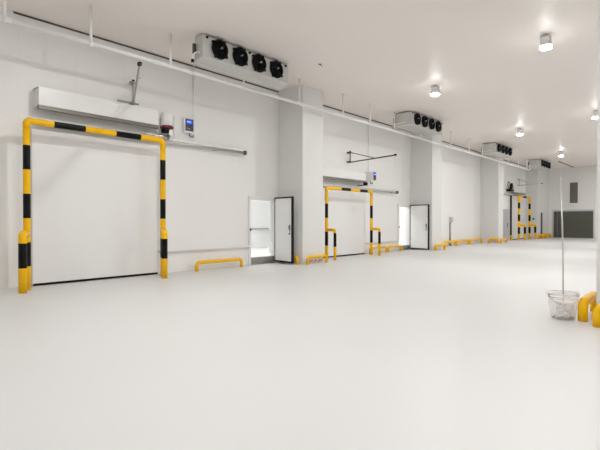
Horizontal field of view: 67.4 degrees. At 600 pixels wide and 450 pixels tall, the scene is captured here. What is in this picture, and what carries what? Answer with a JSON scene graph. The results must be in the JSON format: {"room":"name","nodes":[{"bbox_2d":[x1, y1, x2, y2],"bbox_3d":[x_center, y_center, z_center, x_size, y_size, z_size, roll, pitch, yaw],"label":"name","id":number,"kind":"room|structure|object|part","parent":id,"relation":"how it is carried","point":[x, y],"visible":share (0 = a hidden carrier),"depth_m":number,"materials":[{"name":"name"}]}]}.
{"room":"warehouse","nodes":[
{"label":"warehouse","id":0,"kind":"room"},
{"bbox_2d":[251,247,270,256],"bbox_3d":[-2.147,1.234,17.585,4.050,0.320,8.800,0,1,42],"label":"floor","id":1,"kind":"structure","parent":0,"point":[261,251],"depth_m":17.57,"materials":[{"name":"white"}]},
{"bbox_2d":[0,8,525,288],"bbox_3d":[4.037,-1.639,21.272,0.150,6.200,51.400,0,1,42],"label":"wall","id":2,"kind":"structure","parent":0,"point":[208,191],"depth_m":13.43,"materials":[{"name":"white paint"}]},
{"bbox_2d":[30,128,158,285],"bbox_3d":[-4.927,-0.403,11.133,0.096,3.492,3.104,0,1,42],"label":"door","id":3,"kind":"structure","parent":2,"relation":"in","point":[94,200],"depth_m":10.91,"materials":[{"name":"white metal"}]},
{"bbox_2d":[117,61,141,104],"bbox_3d":[-3.909,-3.426,10.223,0.526,0.650,3.294,0,1,-21],"label":"bracket arm","id":4,"kind":"object","parent":2,"relation":"attached to","point":[139,63],"visible":0.98,"depth_m":11.36,"materials":[{"name":"silver metal"}]},
{"bbox_3d":[-3.754,-3.151,10.293,0.042,0.065,3.220,0,1,-22],"label":"arm","id":5,"kind":"part","parent":4,"relation":"part of","materials":[{"name":"silver metal"}]},
{"bbox_2d":[34,86,246,154],"bbox_3d":[-3.763,-2.654,12.178,0.453,0.830,6.160,0,1,42],"label":"door track","id":6,"kind":"object","parent":2,"relation":"attached to","point":[48,99],"visible":0.87,"depth_m":11.09,"materials":[{"name":"metal"}]},
{"bbox_2d":[34,86,158,124],"bbox_3d":[-4.873,-2.854,11.063,0.298,0.410,2.920,0,1,42],"label":"hood","id":7,"kind":"object","parent":6,"relation":"attached to","point":[47,98],"depth_m":10.76,"materials":[{"name":"white metal"}]},
{"bbox_3d":[-3.837,-2.324,12.207,0.092,0.134,6.100,0,1,42],"label":"rail","id":8,"kind":"part","parent":6,"relation":"part of","materials":[{"name":"metal"}]},
{"bbox_2d":[13,11,278,91],"bbox_3d":[-3.488,-4.644,12.781,0.028,0.031,8.130,0,1,42],"label":"trim","id":9,"kind":"structure","parent":2,"relation":"attached to","point":[14,11],"depth_m":11.74,"materials":[{"name":"metal"}]},
{"bbox_2d":[174,116,180,139],"bbox_3d":[-3.491,-2.744,12.787,0.039,0.680,0.210,0,1,42],"label":"blank plate","id":10,"kind":"object","parent":2,"relation":"attached to","point":[177,120],"visible":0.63,"depth_m":12.77,"materials":[{"name":"white paint"}]},
{"bbox_2d":[182,117,193,137],"bbox_3d":[-3.213,-2.809,13.013,0.141,0.534,0.369,0,1,42],"label":"control box","id":11,"kind":"object","parent":2,"relation":"attached to","point":[187,123],"visible":1,"depth_m":12.93,"materials":[{"name":"white paint"}]},
{"bbox_3d":[-3.182,-2.878,12.964,0.012,0.344,0.270,0,1,42],"label":"panel","id":12,"kind":"part","parent":11,"relation":"part of","materials":[{"name":"white plastic"}]},
{"bbox_2d":[193,65,193,118],"bbox_3d":[-3.115,-3.688,13.181,0.030,1.960,0.030,0,1,20],"label":"conduit","id":13,"kind":"object","parent":2,"relation":"attached to","point":[193,65],"visible":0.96,"depth_m":13.16,"materials":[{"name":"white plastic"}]},
{"bbox_2d":[158,245,249,251],"bbox_3d":[-2.775,0.709,13.573,0.088,0.060,3.310,0,1,42],"label":"rail","id":14,"kind":"object","parent":2,"relation":"attached to","point":[206,248],"visible":0.97,"depth_m":13.48,"materials":[{"name":"white metal"}]},
{"bbox_2d":[248,196,293,264],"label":"door","id":15,"kind":"structure","parent":2,"relation":"in","point":[283,206],"depth_m":15.13,"materials":[{"name":"white paint"}]},
{"bbox_3d":[-1.281,0.179,15.253,0.050,2.270,1.234,0,1,42],"label":"frame","id":16,"kind":"part","parent":15,"relation":"part of","materials":[{"name":"white paint"}]},
{"bbox_3d":[-1.325,1.196,15.326,0.180,0.235,1.090,0,1,42],"label":"sill plate","id":17,"kind":"part","parent":15,"relation":"part of","materials":[{"name":"silver metal"}]},
{"bbox_3d":[-0.543,0.159,15.238,0.060,2.150,0.938,0,1,-39],"label":"panel","id":18,"kind":"part","parent":15,"relation":"part of","materials":[{"name":"white metal"}]},
{"bbox_2d":[323,167,397,193],"bbox_3d":[2.435,-1.860,19.055,0.438,0.760,6.855,0,1,42],"label":"door track","id":19,"kind":"object","parent":2,"relation":"attached to","point":[328,173],"visible":0.75,"depth_m":18.43,"materials":[{"name":"metal"}]},
{"bbox_2d":[323,188,364,257],"bbox_3d":[1.620,-0.088,18.382,0.096,2.732,3.574,0,1,42],"label":"door","id":20,"kind":"structure","parent":19,"relation":"hanging from","point":[346,209],"depth_m":18.61,"materials":[{"name":"white metal"}]},
{"bbox_2d":[323,167,365,182],"bbox_3d":[1.411,-2.015,18.021,0.304,0.430,3.950,0,1,42],"label":"hood","id":21,"kind":"object","parent":19,"relation":"attached to","point":[328,173],"depth_m":18.21,"materials":[{"name":"white metal"}]},
{"bbox_3d":[2.363,-1.565,19.085,0.078,0.106,6.790,0,1,42],"label":"rail","id":22,"kind":"part","parent":19,"relation":"part of","materials":[{"name":"metal"}]},
{"bbox_2d":[323,105,408,131],"bbox_3d":[2.814,-4.707,19.755,0.028,0.031,8.470,0,1,42],"label":"trim","id":23,"kind":"structure","parent":2,"relation":"attached to","point":[323,105],"depth_m":19.45,"materials":[{"name":"metal"}]},
{"bbox_2d":[368,118,368,171],"bbox_3d":[3.042,-3.343,19.999,0.030,2.770,0.030,0,1,20],"label":"conduit","id":24,"kind":"object","parent":2,"relation":"attached to","point":[368,118],"visible":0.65,"depth_m":19.98,"materials":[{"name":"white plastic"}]},
{"bbox_2d":[364,171,375,183],"bbox_3d":[3.103,-2.059,19.756,0.481,0.534,0.323,0,1,42],"label":"control box","id":25,"kind":"object","parent":2,"relation":"attached to","point":[370,176],"visible":0.99,"depth_m":19.61,"materials":[{"name":"white paint"}]},
{"bbox_2d":[347,151,396,162],"bbox_3d":[2.801,-2.824,17.847,0.108,0.510,2.638,0,1,-38],"label":"bracket arm","id":26,"kind":"object","parent":2,"relation":"attached to","point":[349,152],"visible":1,"depth_m":18.10,"materials":[{"name":"metal"}]},
{"bbox_3d":[2.795,-2.619,17.851,0.050,0.073,2.562,0,1,-37],"label":"arm","id":27,"kind":"part","parent":26,"relation":"part of","materials":[{"name":"metal"}]},
{"bbox_2d":[365,240,397,242],"bbox_3d":[3.775,0.765,20.823,0.088,0.060,2.850,0,1,42],"label":"rail","id":28,"kind":"object","parent":2,"relation":"attached to","point":[388,240],"visible":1,"depth_m":20.93,"materials":[{"name":"white metal"}]},
{"bbox_2d":[397,204,429,250],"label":"door","id":29,"kind":"structure","parent":2,"relation":"in","point":[419,215],"depth_m":22.23,"materials":[{"name":"white paint"}]},
{"bbox_3d":[5.172,0.116,22.394,0.050,2.270,1.184,0,1,42],"label":"frame","id":30,"kind":"part","parent":29,"relation":"part of","materials":[{"name":"white paint"}]},
{"bbox_3d":[5.128,1.133,22.467,0.180,0.235,1.040,0,1,42],"label":"sill plate","id":31,"kind":"part","parent":29,"relation":"part of","materials":[{"name":"silver metal"}]},
{"bbox_3d":[5.924,0.097,22.305,0.060,2.150,1.063,0,1,-38],"label":"panel","id":32,"kind":"part","parent":29,"relation":"part of","materials":[{"name":"white metal"}]},
{"bbox_2d":[503,209,509,240],"bbox_3d":[13.909,0.018,31.169,1.130,2.210,0.152,0,1,34],"label":"door","id":33,"kind":"structure","parent":2,"relation":"in","point":[506,212],"depth_m":30.96,"materials":[{"name":"grey metal"}]},
{"bbox_2d":[504,181,525,195],"bbox_3d":[16.780,-2.765,34.924,0.438,1.008,4.960,0,1,42],"label":"door track","id":34,"kind":"object","parent":2,"relation":"attached to","point":[517,190],"visible":0.9,"depth_m":34.54,"materials":[{"name":"metal"}]},
{"bbox_2d":[513,186,525,194],"bbox_3d":[17.180,-2.711,35.467,0.304,0.550,2.910,0,1,42],"label":"hood","id":35,"kind":"object","parent":34,"relation":"attached to","point":[517,190],"depth_m":35.15,"materials":[{"name":"white metal"}]},
{"bbox_2d":[510,195,523,239],"bbox_3d":[17.228,-0.571,35.642,0.110,3.392,3.227,0,1,42],"label":"door","id":36,"kind":"structure","parent":2,"relation":"in","point":[513,199],"depth_m":35.18,"materials":[{"name":"white metal"}]},
{"bbox_2d":[517,179,542,185],"bbox_3d":[17.882,-3.377,35.016,0.116,0.550,2.004,0,1,-35],"label":"bracket arm","id":37,"kind":"object","parent":2,"relation":"attached to","point":[517,179],"visible":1,"depth_m":35.22,"materials":[{"name":"metal"}]},
{"bbox_2d":[0,0,597,168],"bbox_3d":[10.474,-4.787,15.428,17.600,0.200,51.400,0,1,42],"label":"ceiling","id":38,"kind":"structure","parent":0,"point":[489,68],"depth_m":11.87,"materials":[{"name":"white paint"}]},
{"bbox_2d":[191,34,288,89],"bbox_3d":[-1.479,-4.291,11.987,0.442,0.729,3.120,0,1,42],"label":"cooler","id":39,"kind":"object","parent":38,"relation":"hanging from","point":[218,54],"visible":1,"depth_m":11.71,"materials":[{"name":"white metal"}]},
{"bbox_2d":[194,54,288,89],"bbox_3d":[-1.469,-4.048,12.060,0.362,0.180,3.000,0,1,42],"label":"drip tray","id":40,"kind":"object","parent":39,"relation":"on","point":[214,61],"depth_m":11.90,"materials":[{"name":"white metal"}]},
{"bbox_2d":[0,0,529,169],"bbox_3d":[4.550,-4.297,19.467,0.124,0.852,37.045,0,1,42],"label":"ceiling pipe","id":41,"kind":"object","parent":38,"relation":"hanging from","point":[4,18],"visible":0.98,"depth_m":11.28,"materials":[{"name":"white plastic"}]},
{"bbox_2d":[393,111,442,136],"bbox_3d":[5.255,-4.361,19.783,0.902,0.729,3.120,0,1,42],"label":"cooler","id":42,"kind":"object","parent":38,"relation":"hanging from","point":[410,121],"visible":0.98,"depth_m":19.16,"materials":[{"name":"white metal"}]},
{"bbox_2d":[395,123,442,136],"bbox_3d":[5.266,-4.182,19.856,0.822,0.050,3.000,0,1,42],"label":"drip tray","id":43,"kind":"object","parent":42,"relation":"on","point":[418,128],"depth_m":19.58,"materials":[{"name":"white metal"}]},
{"bbox_2d":[430,85,439,95],"bbox_3d":[4.542,-4.524,15.130,0.270,0.320,0.270,0,1,42],"label":"ceiling lamp","id":44,"kind":"object","parent":38,"relation":"attached to","point":[434,90],"visible":1,"depth_m":15.05,"materials":[{"name":"metal"}]},
{"bbox_2d":[431,86,438,92],"bbox_3d":[4.542,-4.535,15.129,0.200,0.200,0.208,0,1,42],"label":"housing","id":45,"kind":"object","parent":44,"relation":"in","point":[434,89],"depth_m":15.04,"materials":[{"name":"white paint"}]},
{"bbox_2d":[481,143,512,157],"bbox_3d":[11.960,-4.427,27.202,0.902,0.729,3.120,0,1,42],"label":"cooler","id":46,"kind":"object","parent":38,"relation":"hanging from","point":[497,150],"visible":1,"depth_m":26.54,"materials":[{"name":"metal"}]},
{"bbox_2d":[483,151,511,157],"bbox_3d":[11.970,-4.248,27.275,0.822,0.050,3.000,0,1,42],"label":"drip tray","id":47,"kind":"object","parent":46,"relation":"on","point":[499,154],"depth_m":26.93,"materials":[{"name":"white metal"}]},
{"bbox_2d":[517,128,522,134],"bbox_3d":[10.807,-4.586,22.137,0.270,0.320,0.270,0,1,42],"label":"ceiling lamp","id":48,"kind":"object","parent":38,"relation":"attached to","point":[519,131],"visible":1,"depth_m":22.05,"materials":[{"name":"metal"}]},
{"bbox_2d":[528,159,550,170],"bbox_3d":[18.195,-4.488,34.102,0.902,0.729,3.120,0,1,42],"label":"cooler","id":49,"kind":"object","parent":38,"relation":"hanging from","point":[538,164],"visible":1,"depth_m":33.26,"materials":[{"name":"metal"}]},
{"bbox_2d":[530,166,550,170],"bbox_3d":[18.205,-4.309,34.175,0.822,0.050,3.000,0,1,42],"label":"drip tray","id":50,"kind":"object","parent":49,"relation":"on","point":[539,168],"depth_m":34.12,"materials":[{"name":"white metal"}]},
{"bbox_2d":[539,34,552,49],"bbox_3d":[6.024,-4.487,11.027,0.270,0.320,0.270,0,1,42],"label":"ceiling lamp","id":51,"kind":"object","parent":38,"relation":"attached to","point":[545,41],"visible":1,"depth_m":10.97,"materials":[{"name":"metal"}]},
{"bbox_2d":[540,35,550,44],"bbox_3d":[6.024,-4.498,11.027,0.200,0.200,0.208,0,1,42],"label":"housing","id":52,"kind":"object","parent":51,"relation":"in","point":[546,39],"depth_m":10.95,"materials":[{"name":"white paint"}]},
{"bbox_2d":[540,45,551,49],"bbox_3d":[6.024,-4.350,11.029,0.270,0.046,0.270,0,1,42],"label":"diffuser","id":53,"kind":"object","parent":51,"relation":"attached to","point":[542,47],"depth_m":10.97,"materials":[{"name":"white plastic"}]},
{"bbox_2d":[592,110,596,118],"bbox_3d":[12.193,-4.554,18.526,0.270,0.320,0.270,0,1,42],"label":"ceiling lamp","id":54,"kind":"object","parent":38,"relation":"attached to","point":[594,116],"visible":0.63,"depth_m":18.48,"materials":[{"name":"metal"}]},
{"bbox_2d":[0,237,599,449],"bbox_3d":[10.548,1.413,15.416,17.400,0.200,51.400,0,1,42],"label":"floor","id":55,"kind":"structure","parent":0,"point":[460,347],"depth_m":4.78,"materials":[{"name":"white concrete"}]},
{"bbox_2d":[18,118,167,293],"bbox_3d":[-4.589,-0.458,10.424,0.548,3.630,3.538,0,1,42],"label":"frame","id":56,"kind":"object","parent":55,"relation":"on","point":[24,237],"visible":1,"depth_m":9.52,"materials":[{"name":"yellow paint"}]},
{"bbox_3d":[-5.644,0.739,9.221,0.155,1.258,0.524,0,1,-21],"label":"guard post","id":57,"kind":"part","parent":56,"relation":"part of","materials":[{"name":"yellow metal"}]},
{"bbox_3d":[-3.506,0.718,11.588,0.155,1.258,0.524,0,1,-21],"label":"guard post","id":58,"kind":"part","parent":56,"relation":"part of","materials":[{"name":"yellow metal"}]},
{"bbox_2d":[195,258,242,270],"bbox_3d":[-2.426,1.183,13.659,0.104,0.292,1.784,0,1,42],"label":"guard","id":59,"kind":"object","parent":55,"relation":"on","point":[228,259],"visible":1,"depth_m":13.55,"materials":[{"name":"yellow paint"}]},
{"bbox_2d":[309,258,321,263],"bbox_3d":[0.506,1.230,15.492,0.074,0.155,0.750,0,1,42],"label":"carton","id":60,"kind":"object","parent":55,"relation":"on","point":[314,260],"visible":0.71,"depth_m":15.48,"materials":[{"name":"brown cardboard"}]},
{"bbox_2d":[306,254,327,264],"bbox_3d":[0.587,1.168,15.398,0.100,0.290,1.080,0,1,42],"label":"guard","id":61,"kind":"object","parent":55,"relation":"on","point":[322,255],"visible":1,"depth_m":15.30,"materials":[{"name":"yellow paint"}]},
{"bbox_2d":[325,186,380,259],"bbox_3d":[2.167,-0.089,17.915,0.514,2.760,3.170,0,1,42],"label":"gate","id":62,"kind":"object","parent":55,"relation":"on","point":[372,228],"visible":0.98,"depth_m":17.83,"materials":[{"name":"yellow metal"}]},
{"bbox_3d":[1.167,0.714,16.770,0.454,1.174,0.108,0,1,42],"label":"guard post","id":63,"kind":"part","parent":62,"relation":"part of","materials":[{"name":"yellow metal"}]},
{"bbox_3d":[3.211,0.694,19.033,0.454,1.174,0.108,0,1,42],"label":"guard post","id":64,"kind":"part","parent":62,"relation":"part of","materials":[{"name":"yellow metal"}]},
{"bbox_2d":[369,246,387,253],"bbox_3d":[3.543,1.114,20.294,0.100,0.310,1.450,0,1,42],"label":"guard","id":65,"kind":"object","parent":55,"relation":"on","point":[376,247],"visible":0.63,"depth_m":20.46,"materials":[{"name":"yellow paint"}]},
{"bbox_2d":[387,245,401,251],"bbox_3d":[4.498,1.105,21.352,0.100,0.310,1.300,0,1,42],"label":"guard","id":66,"kind":"object","parent":55,"relation":"on","point":[389,246],"visible":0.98,"depth_m":21.32,"materials":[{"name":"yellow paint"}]},
{"bbox_2d":[434,243,445,250],"bbox_3d":[7.004,1.090,22.470,0.120,0.320,1.140,0,1,42],"label":"guard","id":67,"kind":"object","parent":55,"relation":"on","point":[442,244],"visible":1,"depth_m":22.37,"materials":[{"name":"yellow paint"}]},
{"bbox_2d":[445,240,455,246],"bbox_3d":[8.688,1.056,25.989,0.130,0.325,1.430,0,1,42],"label":"guard","id":68,"kind":"object","parent":55,"relation":"on","point":[450,241],"visible":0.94,"depth_m":25.98,"materials":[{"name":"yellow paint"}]},
{"bbox_2d":[449,217,452,245],"bbox_3d":[8.874,0.375,26.434,0.150,1.680,0.280,0,1,42],"label":"post","id":69,"kind":"object","parent":55,"relation":"on","point":[450,218],"visible":1,"depth_m":26.36,"materials":[{"name":"silver metal"}]},
{"bbox_3d":[8.815,0.515,26.408,0.100,1.400,0.100,0,1,42],"label":"post","id":70,"kind":"part","parent":69,"relation":"part of","materials":[{"name":"silver metal"}]},
{"bbox_2d":[456,239,469,245],"bbox_3d":[9.861,1.045,27.287,0.130,0.325,1.930,0,1,42],"label":"guard","id":71,"kind":"object","parent":55,"relation":"on","point":[463,240],"visible":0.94,"depth_m":27.23,"materials":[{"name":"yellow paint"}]},
{"bbox_2d":[469,238,481,243],"bbox_3d":[11.269,1.031,28.845,0.130,0.325,2.030,0,1,42],"label":"guard","id":72,"kind":"object","parent":55,"relation":"on","point":[476,239],"visible":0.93,"depth_m":28.88,"materials":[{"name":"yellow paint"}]},
{"bbox_2d":[488,238,498,242],"bbox_3d":[12.604,1.027,29.323,0.730,0.325,0.130,0,1,42],"label":"guard","id":73,"kind":"object","parent":55,"relation":"on","point":[489,239],"visible":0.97,"depth_m":29.28,"materials":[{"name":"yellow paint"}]},
{"bbox_2d":[518,195,535,239],"bbox_3d":[17.748,-0.565,35.140,0.585,3.405,2.920,0,1,42],"label":"gate","id":74,"kind":"object","parent":55,"relation":"on","point":[519,196],"visible":0.96,"depth_m":35.95,"materials":[{"name":"yellow metal"}]},
{"bbox_3d":[16.858,0.531,34.101,0.500,1.230,0.160,0,1,42],"label":"guard post","id":75,"kind":"part","parent":74,"relation":"part of","materials":[{"name":"yellow metal"}]},
{"bbox_3d":[18.702,0.513,36.142,0.500,1.230,0.160,0,1,42],"label":"guard post","id":76,"kind":"part","parent":74,"relation":"part of","materials":[{"name":"yellow metal"}]},
{"bbox_2d":[546,290,579,305],"bbox_3d":[3.906,1.191,6.684,0.440,0.385,0.440,0,1,42],"label":"bucket","id":77,"kind":"object","parent":55,"relation":"on","point":[577,294],"visible":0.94,"depth_m":6.62,"materials":[{"name":"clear plastic"}]},
{"bbox_2d":[560,176,563,317],"bbox_3d":[3.882,0.321,6.662,0.071,2.100,0.025,0,1,5],"label":"stick","id":78,"kind":"object","parent":77,"relation":"in","point":[560,176],"visible":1,"depth_m":6.65,"materials":[{"name":"metal"}]},
{"bbox_2d":[555,300,574,316],"bbox_3d":[3.940,1.240,6.691,0.253,0.219,0.261,0,1,42],"label":"plastic bag","id":79,"kind":"object","parent":77,"relation":"in","point":[562,310],"visible":0.97,"depth_m":6.62,"materials":[{"name":"white plastic"}]},
{"bbox_2d":[578,291,595,321],"bbox_3d":[4.420,1.220,6.880,0.134,0.337,1.054,0,1,42],"label":"guard","id":80,"kind":"object","parent":55,"relation":"on","point":[590,298],"visible":0.82,"depth_m":6.54,"materials":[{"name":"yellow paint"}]},
{"bbox_2d":[592,304,599,327],"bbox_3d":[4.370,1.229,5.928,0.884,0.337,0.134,0,1,42],"label":"guard","id":81,"kind":"object","parent":55,"relation":"on","point":[596,311],"visible":1,"depth_m":6.14,"materials":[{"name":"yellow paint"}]},
{"bbox_2d":[278,85,322,263],"bbox_3d":[0.021,-1.691,15.857,1.150,6.000,1.080,0,1,42],"label":"wall column","id":82,"kind":"structure","parent":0,"point":[300,128],"depth_m":15.43,"materials":[{"name":"white paint"}]},
{"bbox_2d":[251,200,405,247],"bbox_3d":[0.230,-0.731,20.273,4.150,4.000,16.200,0,1,42],"label":"doorway","id":83,"kind":"structure","parent":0,"point":[260,210],"depth_m":21.08,"materials":[{"name":"white"}]},
{"bbox_2d":[411,132,441,249],"bbox_3d":[6.437,-1.754,22.957,1.150,6.000,1.080,0,1,42],"label":"wall column","id":84,"kind":"structure","parent":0,"point":[426,157],"depth_m":22.54,"materials":[{"name":"white paint"}]},
{"bbox_2d":[480,153,502,242],"bbox_3d":[12.782,-1.817,29.980,1.150,6.000,0.950,0,1,42],"label":"wall column","id":85,"kind":"structure","parent":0,"point":[491,195],"depth_m":29.62,"materials":[{"name":"white paint"}]},
{"bbox_2d":[526,166,548,238],"bbox_3d":[20.349,-1.893,38.540,0.900,6.000,3.500,0,1,42],"label":"wall column","id":86,"kind":"structure","parent":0,"point":[539,193],"depth_m":37.45,"materials":[{"name":"white paint"}]},
{"bbox_2d":[549,166,596,238],"bbox_3d":[27.637,-1.857,34.449,17.200,6.000,0.200,0,1,42],"label":"wall","id":87,"kind":"structure","parent":0,"point":[586,177],"depth_m":38.23,"materials":[{"name":"white paint"}]},
{"bbox_2d":[552,209,594,238],"bbox_3d":[23.248,-0.101,38.349,3.160,2.420,0.120,0,1,42],"label":"door","id":88,"kind":"structure","parent":87,"relation":"in","point":[580,223],"depth_m":38.23,"materials":[{"name":"metal"}]},
{"bbox_2d":[569,182,577,203],"bbox_3d":[23.300,-2.746,38.293,0.700,1.850,0.140,0,1,42],"label":"window","id":89,"kind":"structure","parent":87,"relation":"in","point":[573,186],"depth_m":38.31,"materials":[{"name":"beige glass"}]},
{"bbox_2d":[596,0,599,304],"bbox_3d":[5.076,-1.609,6.640,0.990,6.000,1.120,0,1,42],"label":"wall column","id":90,"kind":"structure","parent":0,"point":[598,97],"depth_m":6.55,"materials":[{"name":"white paint"}]}
]}

